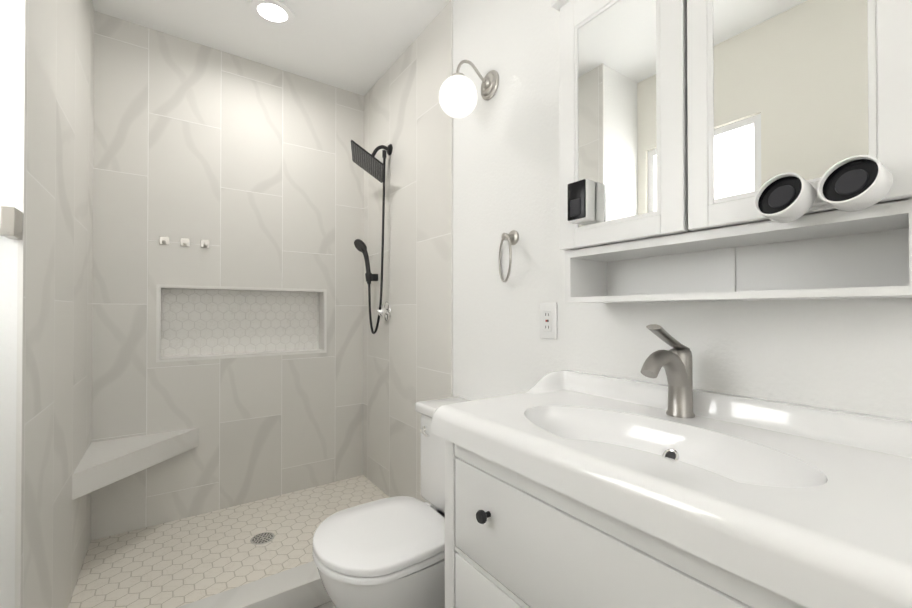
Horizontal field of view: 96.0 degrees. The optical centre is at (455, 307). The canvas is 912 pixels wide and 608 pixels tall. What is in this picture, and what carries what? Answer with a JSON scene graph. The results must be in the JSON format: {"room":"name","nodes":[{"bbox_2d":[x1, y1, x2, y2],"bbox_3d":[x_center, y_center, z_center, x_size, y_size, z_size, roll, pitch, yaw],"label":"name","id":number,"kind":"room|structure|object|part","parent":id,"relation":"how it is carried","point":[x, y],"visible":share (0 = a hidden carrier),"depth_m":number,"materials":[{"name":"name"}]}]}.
{"room":"bathroom","nodes":[
{"label":"bathroom","id":0,"kind":"room"},
{"bbox_2d":[0,0,19,607],"bbox_3d":[-1.526,-0.101,1.298,0.444,2.440,1.170,0,-1,-35],"label":"wall","id":1,"kind":"structure","parent":0,"point":[9,71],"depth_m":0.94,"materials":[{"name":"white paint"}]},
{"bbox_2d":[0,206,22,239],"bbox_3d":[-1.109,-0.189,0.834,0.308,0.064,0.060,0,-1,-35],"label":"towel bar","id":2,"kind":"object","parent":1,"relation":"attached to","point":[11,222],"visible":1,"depth_m":0.90,"materials":[{"name":"silver metal"}]},
{"bbox_2d":[15,0,25,607],"bbox_3d":[-1.004,-0.104,0.946,0.009,2.440,0.004,0,-1,-35],"label":"trim","id":3,"kind":"structure","parent":1,"relation":"attached to","point":[20,279],"depth_m":0.94,"materials":[{"name":"white paint"}]},
{"bbox_2d":[21,0,93,607],"bbox_3d":[-1.306,-0.101,1.378,0.008,2.440,1.050,0,-1,-35],"label":"wall tiles","id":4,"kind":"structure","parent":1,"relation":"attached to","point":[57,287],"depth_m":1.24,"materials":[{"name":"white tile"}]},
{"bbox_2d":[72,428,198,499],"bbox_3d":[-1.314,0.637,1.742,0.402,0.090,0.434,0,-1,-35],"label":"bench","id":5,"kind":"object","parent":4,"relation":"attached to","point":[101,464],"visible":1,"depth_m":1.70,"materials":[{"name":"stone"}]},
{"bbox_2d":[91,11,363,539],"bbox_3d":[-1.268,-0.094,2.148,1.840,2.440,0.170,0,-1,-35],"label":"wall","id":6,"kind":"structure","parent":0,"point":[252,171],"depth_m":2.09,"materials":[{"name":"tile"}]},
{"bbox_2d":[159,236,168,244],"bbox_3d":[-1.381,-0.319,1.944,0.038,0.039,0.038,0,-1,-35],"label":"hook","id":7,"kind":"object","parent":6,"relation":"attached to","point":[162,240],"depth_m":1.95,"materials":[{"name":"silver metal"}]},
{"bbox_2d":[180,238,189,245],"bbox_3d":[-1.313,-0.319,1.991,0.038,0.039,0.038,0,-1,-35],"label":"hook","id":8,"kind":"object","parent":6,"relation":"attached to","point":[183,242],"depth_m":2.00,"materials":[{"name":"silver metal"}]},
{"bbox_2d":[201,240,209,247],"bbox_3d":[-1.245,-0.319,2.039,0.038,0.039,0.038,0,-1,-35],"label":"hook","id":9,"kind":"object","parent":6,"relation":"attached to","point":[204,243],"depth_m":2.05,"materials":[{"name":"silver metal"}]},
{"bbox_2d":[161,289,318,356],"bbox_3d":[-1.163,0.077,2.279,0.784,0.349,0.075,0,-1,-35],"label":"wall niche","id":10,"kind":"object","parent":6,"relation":"in","point":[200,322],"visible":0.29,"depth_m":2.22,"materials":[{"name":"white tile"}]},
{"bbox_2d":[156,284,326,362],"bbox_3d":[-1.086,0.076,2.169,0.804,0.369,0.003,0,-1,-35],"label":"trim","id":11,"kind":"structure","parent":6,"relation":"attached to","point":[157,322],"depth_m":2.10,"materials":[{"name":"white tile"}]},
{"bbox_2d":[92,0,449,95],"bbox_3d":[-0.346,-1.365,0.839,1.840,0.080,3.290,0,-1,-35],"label":"ceiling","id":12,"kind":"structure","parent":0,"point":[359,47],"depth_m":1.95,"materials":[{"name":"white paint"}]},
{"bbox_2d":[249,0,294,27],"bbox_3d":[-0.815,-1.311,1.823,0.184,0.012,0.184,0,-1,-35],"label":"recessed light","id":13,"kind":"object","parent":12,"relation":"in","point":[277,11],"visible":0.96,"depth_m":1.82,"materials":[{"name":"white plastic"}]},
{"bbox_2d":[314,601,334,607],"bbox_3d":[-0.346,1.145,0.819,1.840,0.060,3.290,0,-1,-35],"label":"floor","id":14,"kind":"structure","parent":0,"point":[329,604],"depth_m":1.54,"materials":[{"name":"grey tile"}]},
{"bbox_2d":[68,475,388,607],"bbox_3d":[-0.884,1.073,1.871,1.260,0.100,0.710,0,-1,-35],"label":"shower floor","id":15,"kind":"structure","parent":14,"relation":"on","point":[179,562],"depth_m":1.72,"materials":[{"name":"white tile"}]},
{"bbox_2d":[250,532,274,544],"bbox_3d":[-0.856,1.020,1.815,0.098,0.004,0.098,0,-1,-35],"label":"drain","id":16,"kind":"object","parent":15,"relation":"on","point":[262,538],"visible":1,"depth_m":1.81,"materials":[{"name":"silver metal"}]},
{"bbox_2d":[178,561,330,607],"bbox_3d":[-0.644,1.070,1.528,1.276,0.102,0.126,0,-1,-35],"label":"shower curb","id":17,"kind":"object","parent":14,"relation":"on","point":[300,586],"visible":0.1,"depth_m":1.49,"materials":[{"name":"stone"}]},
{"bbox_2d":[313,396,470,607],"bbox_3d":[-0.133,0.741,1.343,0.642,0.757,0.432,0,-1,-35],"label":"toilet","id":18,"kind":"object","parent":14,"relation":"on","point":[389,552],"visible":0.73,"depth_m":1.19,"materials":[{"name":"white ceramic"}]},
{"bbox_3d":[-0.223,0.707,1.280,0.423,0.052,0.380,0,-1,-35],"label":"seat","id":19,"kind":"part","parent":18,"relation":"part of","materials":[{"name":"white plastic"}]},
{"bbox_3d":[-0.113,0.456,1.510,0.034,0.026,0.078,0,-1,-35],"label":"lever","id":20,"kind":"part","parent":18,"relation":"part of","materials":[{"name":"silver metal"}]},
{"bbox_2d":[431,324,911,607],"bbox_3d":[0.372,0.574,0.776,0.474,1.081,0.835,0,-1,-35],"label":"bathroom vanity","id":21,"kind":"object","parent":14,"relation":"on","point":[569,489],"visible":1,"depth_m":0.67,"materials":[{"name":"white"}]},
{"bbox_2d":[641,324,694,417],"bbox_3d":[0.444,0.134,0.863,0.162,0.199,0.055,0,-1,-35],"label":"tap","id":22,"kind":"object","parent":21,"relation":"on","point":[677,363],"depth_m":0.87,"materials":[{"name":"silver metal"}]},
{"bbox_2d":[453,0,911,420],"bbox_3d":[0.359,-0.101,1.321,0.120,2.440,3.290,0,-1,-35],"label":"wall","id":23,"kind":"structure","parent":0,"point":[852,355],"depth_m":1.31,"materials":[{"name":"white paint"}]},
{"bbox_2d":[363,0,450,505],"bbox_3d":[-0.292,-0.095,2.141,0.008,2.440,0.960,0,-1,-35],"label":"wall tiles","id":24,"kind":"structure","parent":23,"relation":"attached to","point":[406,356],"depth_m":2.06,"materials":[{"name":"white tile"}]},
{"bbox_2d":[351,140,392,333],"bbox_3d":[-0.483,-0.372,2.205,0.233,1.035,0.323,0,-1,-35],"label":"shower","id":25,"kind":"object","parent":24,"relation":"attached to","point":[369,163],"visible":1,"depth_m":2.21,"materials":[{"name":"matte black metal"}]},
{"bbox_2d":[451,0,452,396],"bbox_3d":[-0.017,-0.098,1.746,0.009,2.440,0.004,0,-1,-35],"label":"trim","id":26,"kind":"structure","parent":23,"relation":"attached to","point":[451,210],"depth_m":1.75,"materials":[{"name":"white paint"}]},
{"bbox_2d":[439,60,498,118],"bbox_3d":[0.040,-0.790,1.488,0.218,0.217,0.140,0,-1,-35],"label":"sconce","id":27,"kind":"object","parent":23,"relation":"attached to","point":[458,96],"visible":1,"depth_m":1.43,"materials":[{"name":"white glass"}]},
{"bbox_3d":[0.008,-0.752,1.465,0.140,0.140,0.140,0,-1,-35],"label":"globe","id":28,"kind":"part","parent":27,"relation":"part of","materials":[{"name":"white glass"}]},
{"bbox_3d":[0.058,-0.843,1.502,0.172,0.111,0.104,0,-1,-35],"label":"arm","id":29,"kind":"part","parent":27,"relation":"part of"},
{"bbox_2d":[499,230,518,281],"bbox_3d":[0.169,-0.179,1.416,0.082,0.184,0.146,0,-1,-35],"label":"towel ring","id":30,"kind":"object","parent":23,"relation":"attached to","point":[512,237],"visible":1,"depth_m":1.42,"materials":[{"name":"silver metal"}]},
{"bbox_2d":[540,303,556,338],"bbox_3d":[0.292,0.042,1.302,0.009,0.114,0.070,0,-1,-35],"label":"electrical outlet","id":31,"kind":"object","parent":23,"relation":"attached to","point":[548,320],"visible":1,"depth_m":1.30,"materials":[{"name":"white plastic"}]},
{"bbox_2d":[551,0,911,302],"bbox_3d":[0.486,-0.403,0.824,0.239,0.775,0.643,0,-1,-35],"label":"upper cabinet","id":32,"kind":"object","parent":23,"relation":"attached to","point":[730,150],"visible":1,"depth_m":0.75,"materials":[{"name":"white wood"}]},
{"bbox_2d":[568,179,594,223],"bbox_3d":[0.294,-0.249,0.966,0.042,0.094,0.054,0,-1,-35],"label":"dispenser","id":33,"kind":"object","parent":32,"relation":"on","point":[581,193],"depth_m":0.95,"materials":[{"name":"plastic"}]}
]}

